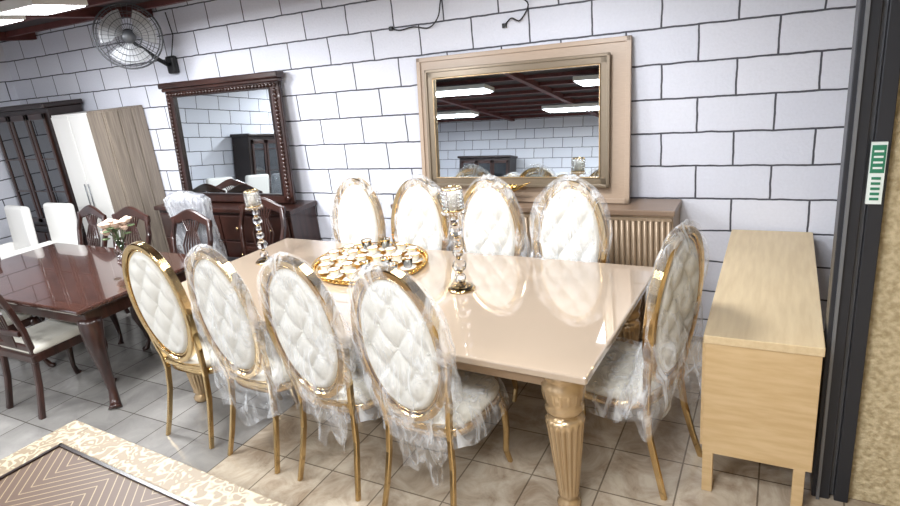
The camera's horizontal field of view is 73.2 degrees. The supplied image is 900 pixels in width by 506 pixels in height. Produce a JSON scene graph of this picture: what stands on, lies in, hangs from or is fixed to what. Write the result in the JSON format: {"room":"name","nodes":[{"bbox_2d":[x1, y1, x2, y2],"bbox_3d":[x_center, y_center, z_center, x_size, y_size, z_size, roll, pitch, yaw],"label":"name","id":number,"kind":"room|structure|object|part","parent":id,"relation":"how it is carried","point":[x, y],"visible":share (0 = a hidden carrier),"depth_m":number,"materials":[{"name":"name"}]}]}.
{"room":"store","nodes":[
{"label":"store","id":0,"kind":"room"},
{"bbox_2d":[0,42,19,244],"bbox_3d":[-6.952,0.271,3.655,0.150,2.690,8.635,4,21,28],"label":"wall","id":1,"kind":"structure","parent":0,"point":[8,94],"depth_m":6.89,"materials":[{"name":"white brick"}]},
{"bbox_2d":[0,0,191,40],"bbox_3d":[-2.976,-0.739,1.034,9.500,0.180,8.935,4,21,28],"label":"ceiling","id":2,"kind":"structure","parent":0,"point":[23,30],"depth_m":5.25,"materials":[{"name":"red metal"}]},
{"bbox_2d":[0,15,25,25],"bbox_3d":[-3.263,-1.627,4.217,0.450,0.066,0.350,4,21,28],"label":"ceiling light","id":3,"kind":"object","parent":2,"relation":"attached to","point":[4,19],"depth_m":4.21,"materials":[{"name":"white plastic"}]},
{"bbox_2d":[0,0,87,14],"bbox_3d":[-2.620,-1.585,3.873,0.450,0.066,0.350,4,21,28],"label":"ceiling light","id":4,"kind":"object","parent":2,"relation":"attached to","point":[7,7],"depth_m":3.78,"materials":[{"name":"white plastic"}]},
{"bbox_2d":[0,0,856,336],"bbox_3d":[-0.805,-0.880,5.083,9.500,2.690,0.150,4,21,28],"label":"wall","id":5,"kind":"structure","parent":0,"point":[738,107],"depth_m":4.00,"materials":[{"name":"white brick"}]},
{"bbox_2d":[92,3,179,73],"bbox_3d":[-2.655,-1.839,5.231,0.362,0.597,0.695,4,21,28],"label":"wall fan","id":6,"kind":"object","parent":5,"relation":"attached to","point":[110,26],"visible":1,"depth_m":5.11,"materials":[{"name":"grey metal"}]},
{"bbox_2d":[389,0,440,30],"bbox_3d":[-0.252,-1.835,4.287,0.503,0.486,0.030,4,21,28],"label":"cable","id":7,"kind":"object","parent":5,"relation":"attached to","point":[390,27],"visible":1,"depth_m":4.35,"materials":[{"name":"black plastic"}]},
{"bbox_2d":[502,0,528,27],"bbox_3d":[0.410,-1.763,3.943,0.200,0.546,0.034,4,21,28],"label":"cable","id":8,"kind":"object","parent":5,"relation":"attached to","point":[504,25],"visible":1,"depth_m":4.00,"materials":[{"name":"black plastic"}]},
{"bbox_2d":[0,307,884,505],"bbox_3d":[-2.689,1.858,1.891,9.500,0.100,8.935,4,21,28],"label":"floor","id":9,"kind":"structure","parent":0,"point":[616,464],"depth_m":3.34,"materials":[{"name":"tile"}]},
{"bbox_2d":[0,205,38,259],"bbox_3d":[-4.407,0.092,6.008,0.530,1.030,0.566,6,22,33],"label":"upholstered chair","id":10,"kind":"object","parent":9,"relation":"on","point":[19,218],"visible":0.42,"depth_m":6.03,"materials":[{"name":"white fabric"}]},
{"bbox_2d":[0,309,55,366],"bbox_3d":[-3.516,0.485,4.533,0.516,1.062,0.588,4,21,28],"label":"dining chair","id":11,"kind":"object","parent":9,"relation":"on","point":[26,319],"visible":0.38,"depth_m":4.62,"materials":[{"name":"brown wood"}]},
{"bbox_2d":[0,98,87,244],"bbox_3d":[-4.363,-0.659,6.762,1.160,1.970,0.420,4,21,28],"label":"display cabinet","id":12,"kind":"object","parent":9,"relation":"on","point":[29,145],"visible":0.55,"depth_m":6.44,"materials":[{"name":"brown wood"}]},
{"bbox_2d":[31,203,77,318],"bbox_3d":[-3.902,0.076,5.887,0.530,1.030,0.566,4,21,28],"label":"upholstered chair","id":13,"kind":"object","parent":9,"relation":"on","point":[61,218],"visible":0.32,"depth_m":5.92,"materials":[{"name":"cream leather"},{"name":"dark wood"}]},
{"bbox_2d":[0,294,116,419],"bbox_3d":[-2.829,0.530,4.166,0.516,1.062,0.588,4,21,28],"label":"dining chair","id":14,"kind":"object","parent":9,"relation":"on","point":[34,344],"visible":0.73,"depth_m":4.05,"materials":[{"name":"brown wood"}]},
{"bbox_2d":[0,243,201,409],"bbox_3d":[-2.886,0.506,4.726,2.030,0.794,1.050,4,21,28],"label":"dining table","id":15,"kind":"object","parent":9,"relation":"on","point":[82,285],"visible":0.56,"depth_m":4.21,"materials":[{"name":"brown wood"}]},
{"bbox_2d":[97,216,134,256],"bbox_3d":[-2.635,-0.140,4.806,0.249,0.322,0.223,-20,23,-36],"label":"flower vase","id":16,"kind":"object","parent":15,"relation":"on","point":[109,225],"visible":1,"depth_m":4.74,"materials":[{"name":"clear glass"}]},
{"bbox_2d":[77,205,129,313],"bbox_3d":[-3.414,0.146,5.528,0.516,1.062,0.588,6,22,33],"label":"dining chair","id":17,"kind":"object","parent":9,"relation":"on","point":[86,212],"visible":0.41,"depth_m":5.62,"materials":[{"name":"brown wood"}]},
{"bbox_2d":[51,105,169,252],"bbox_3d":[-3.430,-0.546,6.301,0.850,1.850,0.461,4,21,28],"label":"wardrobe","id":18,"kind":"object","parent":9,"relation":"on","point":[108,155],"visible":0.56,"depth_m":6.00,"materials":[{"name":"white paint"}]},
{"bbox_2d":[109,206,151,344],"bbox_3d":[-2.888,0.181,5.246,0.516,1.062,0.588,4,21,28],"label":"dining chair","id":19,"kind":"object","parent":9,"relation":"on","point":[129,210],"visible":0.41,"depth_m":5.29,"materials":[{"name":"brown wood"}]},
{"bbox_2d":[0,420,286,505],"bbox_3d":[-1.451,1.325,2.200,1.750,0.456,1.250,5,21,31],"label":"coffee table","id":20,"kind":"object","parent":9,"relation":"on","point":[78,463],"visible":1,"depth_m":2.60,"materials":[{"name":"beige wood"}]},
{"bbox_2d":[129,209,212,350],"bbox_3d":[-2.201,0.233,4.858,0.516,1.062,0.588,5,21,31],"label":"dining chair","id":21,"kind":"object","parent":9,"relation":"on","point":[184,216],"visible":0.41,"depth_m":4.92,"materials":[{"name":"brown wood"}]},
{"bbox_2d":[166,192,237,261],"bbox_3d":[-2.059,-0.002,5.283,0.506,1.170,0.437,4,21,28],"label":"upholstered chair","id":22,"kind":"object","parent":9,"relation":"on","point":[177,202],"visible":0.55,"depth_m":5.02,"materials":[{"name":"fabric"}]},
{"bbox_2d":[122,241,282,448],"bbox_3d":[-1.480,0.445,3.628,0.479,1.243,0.578,4,21,28],"label":"dining chair","id":23,"kind":"object","parent":9,"relation":"on","point":[157,295],"visible":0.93,"depth_m":3.36,"materials":[{"name":"white fabric"}]},
{"bbox_2d":[154,200,320,257],"bbox_3d":[-1.984,-0.028,5.754,1.750,0.910,0.364,4,21,28],"label":"dresser","id":24,"kind":"object","parent":9,"relation":"on","point":[301,217],"visible":0.26,"depth_m":5.41,"materials":[{"name":"brown wood"}]},
{"bbox_2d":[158,71,296,203],"bbox_3d":[-2.008,-1.008,5.472,1.480,1.114,0.164,4,21,28],"label":"dresser mirror","id":25,"kind":"object","parent":24,"relation":"on","point":[230,135],"visible":0.95,"depth_m":5.42,"materials":[{"name":"brown wood"}]},
{"bbox_2d":[238,197,286,255],"bbox_3d":[-1.659,0.120,5.019,0.516,1.062,0.588,3,20,26],"label":"dining chair","id":26,"kind":"object","parent":9,"relation":"on","point":[267,203],"visible":0.27,"depth_m":5.11,"materials":[{"name":"brown wood"}]},
{"bbox_2d":[187,247,349,473],"bbox_3d":[-1.002,0.480,3.325,0.643,1.267,0.625,5,21,32],"label":"dining chair","id":27,"kind":"object","parent":9,"relation":"on","point":[226,312],"visible":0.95,"depth_m":3.09,"materials":[{"name":"white fabric"}]},
{"bbox_2d":[259,255,423,501],"bbox_3d":[-0.536,0.508,3.085,0.557,1.267,0.652,5,21,30],"label":"dining chair","id":28,"kind":"object","parent":9,"relation":"on","point":[305,326],"visible":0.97,"depth_m":2.82,"materials":[{"name":"white fabric"}]},
{"bbox_2d":[330,175,385,349],"bbox_3d":[-0.764,0.102,4.394,0.557,1.267,0.627,5,21,30],"label":"dining chair","id":29,"kind":"object","parent":9,"relation":"on","point":[357,215],"visible":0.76,"depth_m":4.40,"materials":[{"name":"white fabric"}]},
{"bbox_2d":[181,238,654,505],"bbox_3d":[-0.342,0.545,3.690,2.839,0.770,1.270,5,21,30],"label":"dining table","id":30,"kind":"object","parent":9,"relation":"on","point":[550,324],"visible":0.45,"depth_m":2.99,"materials":[{"name":"beige paint"}]},
{"bbox_2d":[243,189,274,264],"bbox_3d":[-1.313,-0.179,4.153,0.136,0.511,0.136,4,21,28],"label":"candle holder","id":31,"kind":"object","parent":30,"relation":"on","point":[252,199],"visible":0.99,"depth_m":4.12,"materials":[{"name":"clear glass"}]},
{"bbox_2d":[311,237,427,285],"bbox_3d":[-0.519,0.039,3.902,0.812,0.089,0.713,11,25,42],"label":"tray","id":32,"kind":"object","parent":30,"relation":"on","point":[346,267],"visible":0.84,"depth_m":3.87,"materials":[{"name":"gold metal"}]},
{"bbox_2d":[440,185,475,293],"bbox_3d":[0.036,-0.072,3.270,0.154,0.576,0.154,4,21,28],"label":"candle holder","id":33,"kind":"object","parent":30,"relation":"on","point":[452,199],"visible":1,"depth_m":3.23,"materials":[{"name":"clear glass"}]},
{"bbox_2d":[391,175,449,250],"bbox_3d":[-0.288,0.140,4.117,0.544,1.267,0.628,5,21,30],"label":"dining chair","id":34,"kind":"object","parent":9,"relation":"on","point":[417,219],"visible":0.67,"depth_m":4.13,"materials":[{"name":"white fabric"}]},
{"bbox_2d":[350,262,512,505],"bbox_3d":[-0.069,0.546,2.812,0.570,1.267,0.668,5,21,30],"label":"dining chair","id":35,"kind":"object","parent":9,"relation":"on","point":[400,340],"visible":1,"depth_m":2.57,"materials":[{"name":"white fabric"}]},
{"bbox_3d":[-0.023,0.703,2.914,0.554,0.178,0.543,5,21,30],"label":"seat","id":36,"kind":"part","parent":35,"relation":"part of","materials":[{"name":"white fabric"}]},
{"bbox_2d":[453,177,526,383],"bbox_3d":[0.193,0.178,3.841,0.582,1.267,0.634,5,21,30],"label":"dining chair","id":37,"kind":"object","parent":9,"relation":"on","point":[491,223],"visible":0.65,"depth_m":3.86,"materials":[{"name":"white fabric"}]},
{"bbox_2d":[391,198,681,337],"bbox_3d":[0.569,0.099,4.416,2.060,0.970,0.295,4,21,28],"label":"sideboard","id":38,"kind":"object","parent":9,"relation":"on","point":[638,230],"visible":0.14,"depth_m":3.85,"materials":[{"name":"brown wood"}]},
{"bbox_2d":[484,182,529,192],"bbox_3d":[0.372,-0.415,4.219,0.402,0.163,0.110,4,21,28],"label":"bowl","id":39,"kind":"object","parent":38,"relation":"on","point":[512,188],"visible":0.27,"depth_m":4.14,"materials":[{"name":"gold metal"}]},
{"bbox_2d":[416,35,631,203],"bbox_3d":[0.455,-0.868,4.169,1.540,1.030,0.180,4,21,28],"label":"mirror","id":40,"kind":"object","parent":38,"relation":"on","point":[543,116],"visible":0.86,"depth_m":4.09,"materials":[{"name":"beige wood"}]},
{"bbox_2d":[512,179,608,415],"bbox_3d":[0.635,0.215,3.580,0.557,1.267,0.627,5,21,30],"label":"dining chair","id":41,"kind":"object","parent":9,"relation":"on","point":[570,222],"visible":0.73,"depth_m":3.60,"materials":[{"name":"white fabric"}]},
{"bbox_2d":[584,221,707,500],"bbox_3d":[0.826,0.430,2.865,0.673,1.267,0.609,12,26,44],"label":"dining chair","id":42,"kind":"object","parent":9,"relation":"on","point":[629,376],"visible":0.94,"depth_m":2.68,"materials":[{"name":"white fabric"}]},
{"bbox_3d":[0.822,0.591,2.972,0.543,0.178,0.554,12,26,44],"label":"seat","id":43,"kind":"part","parent":42,"relation":"part of","materials":[{"name":"white fabric"}]},
{"bbox_2d":[700,229,825,505],"bbox_3d":[1.632,0.482,3.186,0.462,0.790,1.519,4,21,28],"label":"base cabinet","id":44,"kind":"object","parent":9,"relation":"on","point":[763,347],"visible":1,"depth_m":2.58,"materials":[{"name":"beige wood"}]},
{"bbox_2d":[810,0,899,502],"bbox_3d":[1.551,-0.148,2.299,0.136,2.550,0.155,4,21,28],"label":"door frame","id":45,"kind":"structure","parent":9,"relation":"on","point":[874,75],"depth_m":2.29,"materials":[{"name":"grey metal"}]},
{"bbox_2d":[865,141,887,203],"bbox_3d":[1.527,-0.285,2.170,0.048,0.225,0.019,4,21,28],"label":"wall sign","id":46,"kind":"object","parent":45,"relation":"attached to","point":[878,153],"depth_m":2.16,"materials":[{"name":"green plastic"}]},
{"bbox_2d":[848,80,899,505],"bbox_3d":[2.183,-0.192,1.997,1.255,2.690,0.160,4,21,28],"label":"wall","id":47,"kind":"structure","parent":0,"point":[875,473],"depth_m":2.43,"materials":[{"name":"beige paint"}]}
]}

